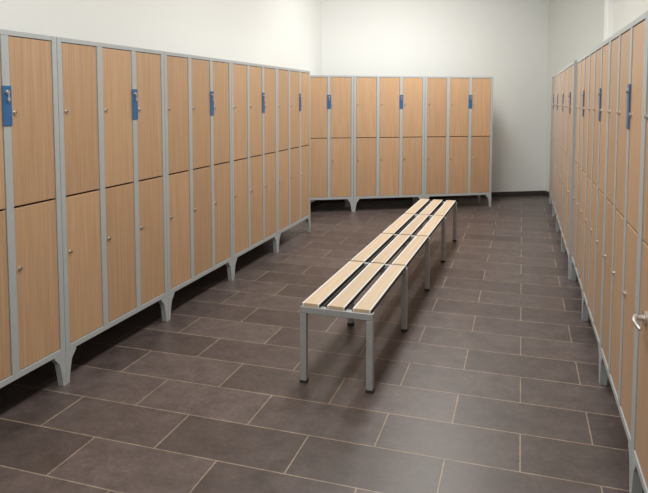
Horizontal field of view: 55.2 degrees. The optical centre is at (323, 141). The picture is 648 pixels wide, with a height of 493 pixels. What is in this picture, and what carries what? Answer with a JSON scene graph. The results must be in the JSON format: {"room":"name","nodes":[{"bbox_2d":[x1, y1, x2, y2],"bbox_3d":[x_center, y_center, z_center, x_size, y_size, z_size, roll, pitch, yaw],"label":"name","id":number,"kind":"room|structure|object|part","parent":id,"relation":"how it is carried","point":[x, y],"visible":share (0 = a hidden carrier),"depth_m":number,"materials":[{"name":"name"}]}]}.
{"room":"changing room","nodes":[
{"label":"changing room","id":0,"kind":"room"},
{"bbox_2d":[0,0,321,202],"bbox_3d":[-1.700,-0.425,3.951,0.150,3.300,10.534,1,4,18],"label":"wall","id":1,"kind":"structure","parent":0,"point":[279,33],"depth_m":5.45,"materials":[{"name":"white paint"}]},
{"bbox_2d":[310,200,322,208],"bbox_3d":[-1.622,1.186,4.036,0.012,0.075,10.534,1,4,18],"label":"baseboard","id":2,"kind":"structure","parent":1,"relation":"attached to","point":[317,202],"depth_m":8.72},
{"bbox_2d":[0,195,643,492],"bbox_3d":[0.547,1.232,4.643,4.180,0.100,13.400,1,4,18],"label":"floor","id":3,"kind":"structure","parent":0,"point":[491,385],"depth_m":3.23,"materials":[{"name":"tile"}]},
{"bbox_2d":[0,29,66,387],"bbox_3d":[-1.689,0.399,2.792,0.415,1.815,0.988,1,4,18],"label":"locker","id":4,"kind":"object","parent":3,"relation":"on","point":[32,322],"visible":1,"depth_m":3.00,"materials":[{"name":"brown wood"}]},
{"bbox_3d":[-1.518,-0.080,2.704,0.018,0.792,0.272,1,4,18],"label":"door","id":5,"kind":"part","parent":4,"relation":"part of","materials":[{"name":"brown wood"}]},
{"bbox_3d":[-1.518,0.714,2.759,0.018,0.780,0.272,1,4,18],"label":"door","id":6,"kind":"part","parent":4,"relation":"part of","materials":[{"name":"brown wood"}]},
{"bbox_3d":[-1.455,-0.167,2.848,0.004,0.185,0.052,1,4,18],"label":"lock plate","id":7,"kind":"part","parent":4,"relation":"part of","materials":[{"name":"blue plastic"}]},
{"bbox_3d":[-1.420,-0.101,3.010,0.018,0.792,0.272,1,4,18],"label":"door","id":8,"kind":"part","parent":4,"relation":"part of","materials":[{"name":"brown wood"}]},
{"bbox_3d":[-1.420,0.693,3.065,0.018,0.780,0.272,1,4,18],"label":"door","id":9,"kind":"part","parent":4,"relation":"part of","materials":[{"name":"brown wood"}]},
{"bbox_3d":[-1.384,1.192,3.227,0.035,0.172,0.079,1,4,18],"label":"leg","id":10,"kind":"part","parent":4,"relation":"part of","materials":[{"name":"grey metal"}]},
{"bbox_2d":[56,37,168,383],"bbox_3d":[-1.388,0.334,3.733,0.415,1.815,0.988,1,4,18],"label":"locker","id":11,"kind":"object","parent":3,"relation":"on","point":[111,102],"visible":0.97,"depth_m":3.58,"materials":[{"name":"brown wood"}]},
{"bbox_3d":[-1.359,1.187,3.304,0.035,0.172,0.079,1,4,18],"label":"leg","id":12,"kind":"part","parent":11,"relation":"part of","materials":[{"name":"grey metal"}]},
{"bbox_3d":[-1.315,-0.123,3.339,0.018,0.792,0.272,1,4,18],"label":"door","id":13,"kind":"part","parent":11,"relation":"part of","materials":[{"name":"brown wood"}]},
{"bbox_3d":[-1.315,0.671,3.393,0.018,0.780,0.272,1,4,18],"label":"door","id":14,"kind":"part","parent":11,"relation":"part of","materials":[{"name":"brown wood"}]},
{"bbox_3d":[-1.217,-0.144,3.645,0.018,0.792,0.272,1,4,18],"label":"door","id":15,"kind":"part","parent":11,"relation":"part of","materials":[{"name":"brown wood"}]},
{"bbox_3d":[-1.217,0.650,3.700,0.018,0.780,0.272,1,4,18],"label":"door","id":16,"kind":"part","parent":11,"relation":"part of","materials":[{"name":"brown wood"}]},
{"bbox_3d":[-1.154,-0.231,3.789,0.004,0.185,0.052,1,4,18],"label":"lock plate","id":17,"kind":"part","parent":11,"relation":"part of","materials":[{"name":"blue plastic"}]},
{"bbox_3d":[-1.119,-0.165,3.951,0.018,0.792,0.272,1,4,18],"label":"door","id":18,"kind":"part","parent":11,"relation":"part of","materials":[{"name":"brown wood"}]},
{"bbox_3d":[-1.119,0.629,4.006,0.018,0.780,0.272,1,4,18],"label":"door","id":19,"kind":"part","parent":11,"relation":"part of","materials":[{"name":"brown wood"}]},
{"bbox_3d":[-1.083,1.128,4.168,0.035,0.172,0.079,1,4,18],"label":"leg","id":20,"kind":"part","parent":11,"relation":"part of","materials":[{"name":"grey metal"}]},
{"bbox_2d":[164,51,232,319],"bbox_3d":[-1.088,0.270,4.674,0.415,1.815,0.988,1,4,18],"label":"locker","id":21,"kind":"object","parent":3,"relation":"on","point":[197,89],"visible":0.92,"depth_m":4.54,"materials":[{"name":"brown wood"}]},
{"bbox_3d":[-1.059,1.123,4.245,0.035,0.172,0.079,1,4,18],"label":"leg","id":22,"kind":"part","parent":21,"relation":"part of","materials":[{"name":"grey metal"}]},
{"bbox_3d":[-1.014,-0.188,4.280,0.018,0.792,0.272,1,4,18],"label":"door","id":23,"kind":"part","parent":21,"relation":"part of","materials":[{"name":"brown wood"}]},
{"bbox_3d":[-1.014,0.607,4.335,0.018,0.780,0.272,1,4,18],"label":"door","id":24,"kind":"part","parent":21,"relation":"part of","materials":[{"name":"brown wood"}]},
{"bbox_3d":[-0.916,-0.208,4.587,0.018,0.792,0.272,1,4,18],"label":"door","id":25,"kind":"part","parent":21,"relation":"part of","materials":[{"name":"brown wood"}]},
{"bbox_3d":[-0.916,0.586,4.641,0.018,0.780,0.272,1,4,18],"label":"door","id":26,"kind":"part","parent":21,"relation":"part of","materials":[{"name":"brown wood"}]},
{"bbox_3d":[-0.853,-0.295,4.730,0.004,0.185,0.052,1,4,18],"label":"lock plate","id":27,"kind":"part","parent":21,"relation":"part of","materials":[{"name":"blue plastic"}]},
{"bbox_3d":[-0.819,-0.229,4.893,0.018,0.792,0.272,1,4,18],"label":"door","id":28,"kind":"part","parent":21,"relation":"part of","materials":[{"name":"brown wood"}]},
{"bbox_3d":[-0.819,0.565,4.947,0.018,0.780,0.272,1,4,18],"label":"door","id":29,"kind":"part","parent":21,"relation":"part of","materials":[{"name":"brown wood"}]},
{"bbox_3d":[-0.783,1.064,5.109,0.035,0.172,0.079,1,4,18],"label":"leg","id":30,"kind":"part","parent":21,"relation":"part of","materials":[{"name":"grey metal"}]},
{"bbox_2d":[231,60,277,279],"bbox_3d":[-0.787,0.206,5.615,0.415,1.815,0.988,1,4,18],"label":"locker","id":31,"kind":"object","parent":3,"relation":"on","point":[253,86],"visible":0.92,"depth_m":5.50,"materials":[{"name":"brown wood"}]},
{"bbox_3d":[-0.758,1.059,5.186,0.035,0.172,0.079,1,4,18],"label":"leg","id":32,"kind":"part","parent":31,"relation":"part of","materials":[{"name":"grey metal"}]},
{"bbox_3d":[-0.714,-0.252,5.221,0.018,0.792,0.272,1,4,18],"label":"door","id":33,"kind":"part","parent":31,"relation":"part of","materials":[{"name":"brown wood"}]},
{"bbox_3d":[-0.714,0.542,5.276,0.018,0.780,0.272,1,4,18],"label":"door","id":34,"kind":"part","parent":31,"relation":"part of","materials":[{"name":"brown wood"}]},
{"bbox_3d":[-0.616,-0.273,5.527,0.018,0.792,0.272,1,4,18],"label":"door","id":35,"kind":"part","parent":31,"relation":"part of","materials":[{"name":"brown wood"}]},
{"bbox_3d":[-0.616,0.522,5.582,0.018,0.780,0.272,1,4,18],"label":"door","id":36,"kind":"part","parent":31,"relation":"part of","materials":[{"name":"brown wood"}]},
{"bbox_3d":[-0.553,-0.359,5.671,0.004,0.185,0.052,1,4,18],"label":"lock plate","id":37,"kind":"part","parent":31,"relation":"part of","materials":[{"name":"blue plastic"}]},
{"bbox_3d":[-0.518,-0.293,5.834,0.018,0.792,0.272,1,4,18],"label":"door","id":38,"kind":"part","parent":31,"relation":"part of","materials":[{"name":"brown wood"}]},
{"bbox_3d":[-0.518,0.501,5.888,0.018,0.780,0.272,1,4,18],"label":"door","id":39,"kind":"part","parent":31,"relation":"part of","materials":[{"name":"brown wood"}]},
{"bbox_3d":[-0.482,1.000,6.050,0.035,0.172,0.079,1,4,18],"label":"leg","id":40,"kind":"part","parent":31,"relation":"part of","materials":[{"name":"grey metal"}]},
{"bbox_2d":[277,67,310,251],"bbox_3d":[-0.486,0.142,6.556,0.415,1.815,0.988,1,4,18],"label":"locker","id":41,"kind":"object","parent":3,"relation":"on","point":[293,85],"visible":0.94,"depth_m":6.45,"materials":[{"name":"brown wood"}]},
{"bbox_3d":[-0.413,-0.316,6.162,0.018,0.792,0.272,1,4,18],"label":"door","id":42,"kind":"part","parent":41,"relation":"part of","materials":[{"name":"brown wood"}]},
{"bbox_3d":[-0.413,0.478,6.217,0.018,0.780,0.272,1,4,18],"label":"door","id":43,"kind":"part","parent":41,"relation":"part of","materials":[{"name":"brown wood"}]},
{"bbox_3d":[-0.315,-0.337,6.469,0.018,0.792,0.272,1,4,18],"label":"door","id":44,"kind":"part","parent":41,"relation":"part of","materials":[{"name":"brown wood"}]},
{"bbox_3d":[-0.315,0.457,6.523,0.018,0.780,0.272,1,4,18],"label":"door","id":45,"kind":"part","parent":41,"relation":"part of","materials":[{"name":"brown wood"}]},
{"bbox_3d":[-0.252,-0.423,6.612,0.004,0.185,0.052,1,4,18],"label":"lock plate","id":46,"kind":"part","parent":41,"relation":"part of","materials":[{"name":"blue plastic"}]},
{"bbox_3d":[-0.217,-0.358,6.775,0.018,0.792,0.272,1,4,18],"label":"door","id":47,"kind":"part","parent":41,"relation":"part of","materials":[{"name":"brown wood"}]},
{"bbox_3d":[-0.217,0.436,6.829,0.018,0.780,0.272,1,4,18],"label":"door","id":48,"kind":"part","parent":41,"relation":"part of","materials":[{"name":"brown wood"}]},
{"bbox_3d":[-0.182,0.936,6.991,0.035,0.172,0.079,1,4,18],"label":"leg","id":49,"kind":"part","parent":41,"relation":"part of","materials":[{"name":"grey metal"}]},
{"bbox_2d":[310,75,353,211],"bbox_3d":[-0.128,0.021,8.328,0.988,1.815,0.415,-1,4,-11],"label":"locker","id":50,"kind":"object","parent":3,"relation":"on","point":[331,96],"visible":0.5,"depth_m":8.18,"materials":[{"name":"brown wood"}]},
{"bbox_3d":[-0.094,-0.449,8.120,0.272,0.792,0.018,-1,4,-11],"label":"door","id":51,"kind":"part","parent":50,"relation":"part of","materials":[{"name":"brown wood"}]},
{"bbox_3d":[-0.094,0.345,8.174,0.272,0.780,0.018,-1,4,-11],"label":"door","id":52,"kind":"part","parent":50,"relation":"part of","materials":[{"name":"brown wood"}]},
{"bbox_3d":[0.067,-0.527,8.130,0.052,0.185,0.004,-1,4,-11],"label":"lock plate","id":53,"kind":"part","parent":50,"relation":"part of","materials":[{"name":"blue plastic"}]},
{"bbox_3d":[0.222,-0.454,8.181,0.272,0.792,0.018,-1,4,-11],"label":"door","id":54,"kind":"part","parent":50,"relation":"part of","materials":[{"name":"brown wood"}]},
{"bbox_3d":[0.222,0.341,8.235,0.272,0.780,0.018,-1,4,-11],"label":"door","id":55,"kind":"part","parent":50,"relation":"part of","materials":[{"name":"brown wood"}]},
{"bbox_3d":[0.351,0.847,8.299,0.079,0.172,0.035,-1,4,-11],"label":"leg","id":56,"kind":"part","parent":50,"relation":"part of","materials":[{"name":"grey metal"}]},
{"bbox_2d":[300,199,456,393],"bbox_3d":[0.639,0.947,4.917,0.399,0.433,3.624,1,4,19],"label":"bench","id":57,"kind":"object","parent":3,"relation":"on","point":[339,293],"visible":1,"depth_m":3.90,"materials":[{"name":"beige wood"}]},
{"bbox_3d":[-0.105,1.079,3.281,0.035,0.363,0.035,1,4,19],"label":"leg","id":58,"kind":"part","parent":57,"relation":"part of","materials":[{"name":"grey metal"}]},
{"bbox_3d":[0.179,1.022,4.120,0.035,0.363,0.035,1,4,19],"label":"leg","id":59,"kind":"part","parent":57,"relation":"part of","materials":[{"name":"grey metal"}]},
{"bbox_3d":[0.236,1.087,3.166,0.035,0.363,0.035,1,4,19],"label":"leg","id":60,"kind":"part","parent":57,"relation":"part of","materials":[{"name":"grey metal"}]},
{"bbox_3d":[0.553,0.762,4.933,0.030,0.030,3.546,1,4,19],"label":"rail","id":61,"kind":"part","parent":57,"relation":"part of","materials":[{"name":"beige wood"}]},
{"bbox_3d":[0.520,1.030,4.005,0.035,0.363,0.035,1,4,19],"label":"leg","id":62,"kind":"part","parent":57,"relation":"part of","materials":[{"name":"grey metal"}]},
{"bbox_3d":[0.810,0.971,4.860,0.035,0.363,0.035,1,4,19],"label":"leg","id":63,"kind":"part","parent":57,"relation":"part of","materials":[{"name":"grey metal"}]},
{"bbox_3d":[1.099,0.913,5.716,0.035,0.363,0.035,1,4,19],"label":"leg","id":64,"kind":"part","parent":57,"relation":"part of","materials":[{"name":"grey metal"}]},
{"bbox_3d":[1.384,0.856,6.555,0.035,0.363,0.035,1,4,19],"label":"leg","id":65,"kind":"part","parent":57,"relation":"part of","materials":[{"name":"grey metal"}]},
{"bbox_2d":[347,75,424,211],"bbox_3d":[0.844,0.008,8.517,0.988,1.815,0.415,-1,4,-11],"label":"locker","id":66,"kind":"object","parent":3,"relation":"on","point":[389,111],"visible":0.98,"depth_m":8.33,"materials":[{"name":"brown wood"}]},
{"bbox_3d":[0.431,0.845,8.315,0.079,0.172,0.035,-1,4,-11],"label":"leg","id":67,"kind":"part","parent":66,"relation":"part of","materials":[{"name":"grey metal"}]},
{"bbox_3d":[0.562,-0.458,8.247,0.272,0.792,0.018,-1,4,-11],"label":"door","id":68,"kind":"part","parent":66,"relation":"part of","materials":[{"name":"brown wood"}]},
{"bbox_3d":[0.562,0.336,8.301,0.272,0.780,0.018,-1,4,-11],"label":"door","id":69,"kind":"part","parent":66,"relation":"part of","materials":[{"name":"brown wood"}]},
{"bbox_3d":[0.878,0.332,8.362,0.272,0.780,0.018,-1,4,-11],"label":"door","id":70,"kind":"part","parent":66,"relation":"part of","materials":[{"name":"brown wood"}]},
{"bbox_3d":[0.878,-0.462,8.308,0.272,0.792,0.018,-1,4,-11],"label":"door","id":71,"kind":"part","parent":66,"relation":"part of","materials":[{"name":"brown wood"}]},
{"bbox_3d":[1.039,-0.540,8.319,0.052,0.185,0.004,-1,4,-11],"label":"lock plate","id":72,"kind":"part","parent":66,"relation":"part of","materials":[{"name":"blue plastic"}]},
{"bbox_3d":[1.194,0.328,8.423,0.272,0.780,0.018,-1,4,-11],"label":"door","id":73,"kind":"part","parent":66,"relation":"part of","materials":[{"name":"brown wood"}]},
{"bbox_3d":[1.194,-0.466,8.369,0.272,0.792,0.018,-1,4,-11],"label":"door","id":74,"kind":"part","parent":66,"relation":"part of","materials":[{"name":"brown wood"}]},
{"bbox_2d":[415,76,492,206],"bbox_3d":[1.815,-0.005,8.705,0.988,1.815,0.415,-1,4,-11],"label":"locker","id":75,"kind":"object","parent":3,"relation":"on","point":[458,109],"visible":0.99,"depth_m":8.51,"materials":[{"name":"brown wood"}]},
{"bbox_3d":[1.534,0.323,8.489,0.272,0.780,0.018,-1,4,-11],"label":"door","id":76,"kind":"part","parent":75,"relation":"part of","materials":[{"name":"brown wood"}]},
{"bbox_3d":[1.534,-0.471,8.435,0.272,0.792,0.018,-1,4,-11],"label":"door","id":77,"kind":"part","parent":75,"relation":"part of","materials":[{"name":"brown wood"}]},
{"bbox_3d":[1.850,0.319,8.550,0.272,0.780,0.018,-1,4,-11],"label":"door","id":78,"kind":"part","parent":75,"relation":"part of","materials":[{"name":"brown wood"}]},
{"bbox_3d":[1.850,-0.475,8.496,0.272,0.792,0.018,-1,4,-11],"label":"door","id":79,"kind":"part","parent":75,"relation":"part of","materials":[{"name":"brown wood"}]},
{"bbox_3d":[2.011,-0.552,8.507,0.052,0.185,0.004,-1,4,-11],"label":"lock plate","id":80,"kind":"part","parent":75,"relation":"part of","materials":[{"name":"blue plastic"}]},
{"bbox_3d":[2.166,0.315,8.612,0.272,0.780,0.018,-1,4,-11],"label":"door","id":81,"kind":"part","parent":75,"relation":"part of","materials":[{"name":"brown wood"}]},
{"bbox_3d":[2.166,-0.479,8.558,0.272,0.792,0.018,-1,4,-11],"label":"door","id":82,"kind":"part","parent":75,"relation":"part of","materials":[{"name":"brown wood"}]},
{"bbox_3d":[2.295,0.821,8.676,0.079,0.172,0.035,-1,4,-11],"label":"leg","id":83,"kind":"part","parent":75,"relation":"part of","materials":[{"name":"grey metal"}]},
{"bbox_2d":[549,75,554,203],"bbox_3d":[3.273,0.020,8.345,0.415,1.815,0.988,1,4,18],"label":"locker","id":84,"kind":"object","parent":3,"relation":"on","point":[553,77],"visible":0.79,"depth_m":8.44,"materials":[{"name":"brown wood"}]},
{"bbox_3d":[3.200,-0.487,8.672,0.018,0.792,0.272,1,4,18],"label":"door","id":85,"kind":"part","parent":84,"relation":"part of","materials":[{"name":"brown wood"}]},
{"bbox_3d":[3.004,0.349,8.114,0.018,0.780,0.272,1,4,18],"label":"door","id":86,"kind":"part","parent":84,"relation":"part of","materials":[{"name":"brown wood"}]},
{"bbox_3d":[3.102,-0.466,8.367,0.018,0.792,0.272,1,4,18],"label":"door","id":87,"kind":"part","parent":84,"relation":"part of","materials":[{"name":"brown wood"}]},
{"bbox_3d":[3.004,-0.445,8.060,0.018,0.792,0.272,1,4,18],"label":"door","id":88,"kind":"part","parent":84,"relation":"part of","materials":[{"name":"brown wood"}]},
{"bbox_2d":[552,72,559,215],"bbox_3d":[2.972,0.084,7.404,0.415,1.815,0.988,1,4,18],"label":"locker","id":89,"kind":"object","parent":3,"relation":"on","point":[557,76],"visible":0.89,"depth_m":7.50,"materials":[{"name":"brown wood"}]},
{"bbox_3d":[2.899,0.371,7.786,0.018,0.780,0.272,1,4,18],"label":"door","id":90,"kind":"part","parent":89,"relation":"part of","materials":[{"name":"brown wood"}]},
{"bbox_3d":[2.801,0.392,7.479,0.018,0.780,0.272,1,4,18],"label":"door","id":91,"kind":"part","parent":89,"relation":"part of","materials":[{"name":"brown wood"}]},
{"bbox_3d":[2.899,-0.423,7.731,0.018,0.792,0.272,1,4,18],"label":"door","id":92,"kind":"part","parent":89,"relation":"part of","materials":[{"name":"brown wood"}]},
{"bbox_3d":[2.703,0.413,7.173,0.018,0.780,0.272,1,4,18],"label":"door","id":93,"kind":"part","parent":89,"relation":"part of","materials":[{"name":"brown wood"}]},
{"bbox_3d":[2.801,-0.402,7.425,0.018,0.792,0.272,1,4,18],"label":"door","id":94,"kind":"part","parent":89,"relation":"part of","materials":[{"name":"brown wood"}]},
{"bbox_3d":[2.703,-0.381,7.119,0.018,0.792,0.272,1,4,18],"label":"door","id":95,"kind":"part","parent":89,"relation":"part of","materials":[{"name":"brown wood"}]},
{"bbox_2d":[556,67,565,237],"bbox_3d":[2.672,0.148,6.463,0.415,1.815,0.988,1,4,18],"label":"locker","id":96,"kind":"object","parent":3,"relation":"on","point":[563,71],"visible":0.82,"depth_m":6.54,"materials":[{"name":"brown wood"}]},
{"bbox_3d":[2.643,0.935,7.004,0.035,0.172,0.079,1,4,18],"label":"leg","id":97,"kind":"part","parent":96,"relation":"part of","materials":[{"name":"grey metal"}]},
{"bbox_3d":[2.598,0.435,6.845,0.018,0.780,0.272,1,4,18],"label":"door","id":98,"kind":"part","parent":96,"relation":"part of","materials":[{"name":"brown wood"}]},
{"bbox_3d":[2.501,0.456,6.538,0.018,0.780,0.272,1,4,18],"label":"door","id":99,"kind":"part","parent":96,"relation":"part of","materials":[{"name":"brown wood"}]},
{"bbox_3d":[2.598,-0.359,6.790,0.018,0.792,0.272,1,4,18],"label":"door","id":100,"kind":"part","parent":96,"relation":"part of","materials":[{"name":"brown wood"}]},
{"bbox_3d":[2.403,0.477,6.232,0.018,0.780,0.272,1,4,18],"label":"door","id":101,"kind":"part","parent":96,"relation":"part of","materials":[{"name":"brown wood"}]},
{"bbox_3d":[2.501,-0.338,6.484,0.018,0.792,0.272,1,4,18],"label":"door","id":102,"kind":"part","parent":96,"relation":"part of","materials":[{"name":"brown wood"}]},
{"bbox_3d":[2.403,-0.317,6.178,0.018,0.792,0.272,1,4,18],"label":"door","id":103,"kind":"part","parent":96,"relation":"part of","materials":[{"name":"brown wood"}]},
{"bbox_2d":[561,60,576,279],"bbox_3d":[2.371,0.212,5.522,0.415,1.815,0.988,1,4,18],"label":"locker","id":104,"kind":"object","parent":3,"relation":"on","point":[571,69],"visible":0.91,"depth_m":5.37,"materials":[{"name":"brown wood"}]},
{"bbox_3d":[2.342,0.999,6.063,0.035,0.172,0.079,1,4,18],"label":"leg","id":105,"kind":"part","parent":104,"relation":"part of","materials":[{"name":"grey metal"}]},
{"bbox_3d":[2.298,0.500,5.904,0.018,0.780,0.272,1,4,18],"label":"door","id":106,"kind":"part","parent":104,"relation":"part of","materials":[{"name":"brown wood"}]},
{"bbox_3d":[2.200,0.520,5.597,0.018,0.780,0.272,1,4,18],"label":"door","id":107,"kind":"part","parent":104,"relation":"part of","materials":[{"name":"brown wood"}]},
{"bbox_3d":[2.298,-0.294,5.849,0.018,0.792,0.272,1,4,18],"label":"door","id":108,"kind":"part","parent":104,"relation":"part of","materials":[{"name":"brown wood"}]},
{"bbox_3d":[2.102,0.541,5.291,0.018,0.780,0.272,1,4,18],"label":"door","id":109,"kind":"part","parent":104,"relation":"part of","materials":[{"name":"brown wood"}]},
{"bbox_3d":[2.200,-0.274,5.543,0.018,0.792,0.272,1,4,18],"label":"door","id":110,"kind":"part","parent":104,"relation":"part of","materials":[{"name":"brown wood"}]},
{"bbox_3d":[2.066,1.058,5.199,0.035,0.172,0.079,1,4,18],"label":"leg","id":111,"kind":"part","parent":104,"relation":"part of","materials":[{"name":"grey metal"}]},
{"bbox_3d":[2.102,-0.253,5.237,0.018,0.792,0.272,1,4,18],"label":"door","id":112,"kind":"part","parent":104,"relation":"part of","materials":[{"name":"brown wood"}]},
{"bbox_2d":[571,52,589,302],"bbox_3d":[2.091,0.277,4.574,0.415,1.815,0.988,1,4,18],"label":"locker","id":113,"kind":"object","parent":3,"relation":"on","point":[582,86],"visible":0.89,"depth_m":4.60,"materials":[{"name":"brown wood"}]},
{"bbox_3d":[2.062,1.064,5.115,0.035,0.172,0.079,1,4,18],"label":"leg","id":114,"kind":"part","parent":113,"relation":"part of","materials":[{"name":"grey metal"}]},
{"bbox_3d":[2.018,0.564,4.956,0.018,0.780,0.272,1,4,18],"label":"door","id":115,"kind":"part","parent":113,"relation":"part of","materials":[{"name":"brown wood"}]},
{"bbox_3d":[2.018,-0.230,4.902,0.018,0.792,0.272,1,4,18],"label":"door","id":116,"kind":"part","parent":113,"relation":"part of","materials":[{"name":"brown wood"}]},
{"bbox_3d":[1.920,0.585,4.650,0.018,0.780,0.272,1,4,18],"label":"door","id":117,"kind":"part","parent":113,"relation":"part of","materials":[{"name":"brown wood"}]},
{"bbox_3d":[1.920,-0.209,4.596,0.018,0.792,0.272,1,4,18],"label":"door","id":118,"kind":"part","parent":113,"relation":"part of","materials":[{"name":"brown wood"}]},
{"bbox_3d":[1.857,-0.275,4.442,0.004,0.185,0.052,1,4,18],"label":"lock plate","id":119,"kind":"part","parent":113,"relation":"part of","materials":[{"name":"blue plastic"}]},
{"bbox_3d":[1.822,0.606,4.344,0.018,0.780,0.272,1,4,18],"label":"door","id":120,"kind":"part","parent":113,"relation":"part of","materials":[{"name":"brown wood"}]},
{"bbox_3d":[1.822,-0.188,4.289,0.018,0.792,0.272,1,4,18],"label":"door","id":121,"kind":"part","parent":113,"relation":"part of","materials":[{"name":"brown wood"}]},
{"bbox_2d":[582,37,609,372],"bbox_3d":[1.791,0.341,3.633,0.415,1.815,0.988,1,4,18],"label":"locker","id":122,"kind":"object","parent":3,"relation":"on","point":[599,56],"visible":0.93,"depth_m":3.63,"materials":[{"name":"brown wood"}]},
{"bbox_3d":[1.762,1.128,4.174,0.035,0.172,0.079,1,4,18],"label":"leg","id":123,"kind":"part","parent":122,"relation":"part of","materials":[{"name":"grey metal"}]},
{"bbox_3d":[1.717,0.628,4.015,0.018,0.780,0.272,1,4,18],"label":"door","id":124,"kind":"part","parent":122,"relation":"part of","materials":[{"name":"brown wood"}]},
{"bbox_3d":[1.717,-0.166,3.961,0.018,0.792,0.272,1,4,18],"label":"door","id":125,"kind":"part","parent":122,"relation":"part of","materials":[{"name":"brown wood"}]},
{"bbox_3d":[1.620,0.649,3.709,0.018,0.780,0.272,1,4,18],"label":"door","id":126,"kind":"part","parent":122,"relation":"part of","materials":[{"name":"brown wood"}]},
{"bbox_3d":[1.620,-0.145,3.654,0.018,0.792,0.272,1,4,18],"label":"door","id":127,"kind":"part","parent":122,"relation":"part of","materials":[{"name":"brown wood"}]},
{"bbox_3d":[1.556,-0.211,3.501,0.004,0.185,0.052,1,4,18],"label":"lock plate","id":128,"kind":"part","parent":122,"relation":"part of","materials":[{"name":"blue plastic"}]},
{"bbox_3d":[1.522,0.670,3.402,0.018,0.780,0.272,1,4,18],"label":"door","id":129,"kind":"part","parent":122,"relation":"part of","materials":[{"name":"brown wood"}]},
{"bbox_3d":[1.522,-0.124,3.348,0.018,0.792,0.272,1,4,18],"label":"door","id":130,"kind":"part","parent":122,"relation":"part of","materials":[{"name":"brown wood"}]},
{"bbox_2d":[599,11,646,492],"bbox_3d":[1.490,0.405,2.692,0.415,1.815,0.988,1,4,18],"label":"locker","id":131,"kind":"object","parent":3,"relation":"on","point":[627,56],"visible":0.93,"depth_m":2.64,"materials":[{"name":"brown wood"}]},
{"bbox_3d":[1.461,1.192,3.233,0.035,0.172,0.079,1,4,18],"label":"leg","id":132,"kind":"part","parent":131,"relation":"part of","materials":[{"name":"grey metal"}]},
{"bbox_3d":[1.417,0.693,3.074,0.018,0.780,0.272,1,4,18],"label":"door","id":133,"kind":"part","parent":131,"relation":"part of","materials":[{"name":"brown wood"}]},
{"bbox_3d":[1.417,-0.102,3.019,0.018,0.792,0.272,1,4,18],"label":"door","id":134,"kind":"part","parent":131,"relation":"part of","materials":[{"name":"brown wood"}]},
{"bbox_3d":[1.319,0.713,2.768,0.018,0.780,0.272,1,4,18],"label":"door","id":135,"kind":"part","parent":131,"relation":"part of","materials":[{"name":"brown wood"}]},
{"bbox_3d":[1.319,-0.081,2.713,0.018,0.792,0.272,1,4,18],"label":"door","id":136,"kind":"part","parent":131,"relation":"part of","materials":[{"name":"brown wood"}]},
{"bbox_3d":[1.256,-0.147,2.560,0.004,0.185,0.052,1,4,18],"label":"lock plate","id":137,"kind":"part","parent":131,"relation":"part of","materials":[{"name":"blue plastic"}]},
{"bbox_3d":[1.221,0.734,2.461,0.018,0.780,0.272,1,4,18],"label":"door","id":138,"kind":"part","parent":131,"relation":"part of","materials":[{"name":"brown wood"}]},
{"bbox_3d":[1.185,1.251,2.369,0.035,0.172,0.079,1,4,18],"label":"leg","id":139,"kind":"part","parent":131,"relation":"part of","materials":[{"name":"grey metal"}]},
{"bbox_3d":[1.221,-0.060,2.407,0.018,0.792,0.272,1,4,18],"label":"door","id":140,"kind":"part","parent":131,"relation":"part of","materials":[{"name":"brown wood"}]},
{"bbox_2d":[630,10,647,492],"bbox_3d":[1.175,0.469,1.755,0.444,1.815,0.988,1,4,18],"label":"locker","id":141,"kind":"object","parent":3,"relation":"on","point":[639,462],"visible":1,"depth_m":2.21,"materials":[{"name":"brown wood"}]},
{"bbox_3d":[1.161,1.256,2.292,0.035,0.172,0.079,1,4,18],"label":"leg","id":142,"kind":"part","parent":141,"relation":"part of","materials":[{"name":"grey metal"}]},
{"bbox_3d":[1.083,0.612,2.129,0.048,0.048,0.098,1,4,18],"label":"lever handle","id":143,"kind":"part","parent":141,"relation":"part of","materials":[{"name":"metal"}]},
{"bbox_3d":[1.116,0.757,2.132,0.018,0.780,0.272,1,4,18],"label":"door","id":144,"kind":"part","parent":141,"relation":"part of","materials":[{"name":"brown wood"}]},
{"bbox_3d":[1.116,-0.037,2.078,0.018,0.792,0.272,1,4,18],"label":"door","id":145,"kind":"part","parent":141,"relation":"part of","materials":[{"name":"brown wood"}]},
{"bbox_2d":[322,0,548,191],"bbox_3d":[1.702,-0.792,9.347,3.556,3.300,0.150,-1,4,-11],"label":"wall","id":146,"kind":"structure","parent":0,"point":[506,41],"depth_m":9.33,"materials":[{"name":"white paint"}]},
{"bbox_2d":[323,191,544,202],"bbox_3d":[1.718,0.822,9.377,3.556,0.075,0.012,-1,4,-11],"label":"baseboard","id":147,"kind":"structure","parent":146,"relation":"attached to","point":[514,193],"depth_m":9.47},
{"bbox_2d":[545,0,604,191],"bbox_3d":[3.667,-0.766,8.952,0.150,3.300,1.376,-1,4,-11],"label":"wall","id":148,"kind":"structure","parent":0,"point":[576,27],"depth_m":9.04,"materials":[{"name":"grey paint"}]},
{"bbox_2d":[613,0,647,33],"bbox_3d":[2.121,-0.360,2.998,0.150,3.300,11.033,1,4,18],"label":"wall","id":149,"kind":"structure","parent":0,"point":[625,12],"depth_m":6.58,"materials":[{"name":"grey paint"}]},
{"bbox_2d":[603,0,613,41],"bbox_3d":[3.536,-0.685,7.766,0.054,3.300,0.400,1,4,18],"label":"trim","id":150,"kind":"structure","parent":149,"relation":"attached to","point":[608,7],"depth_m":7.53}
]}

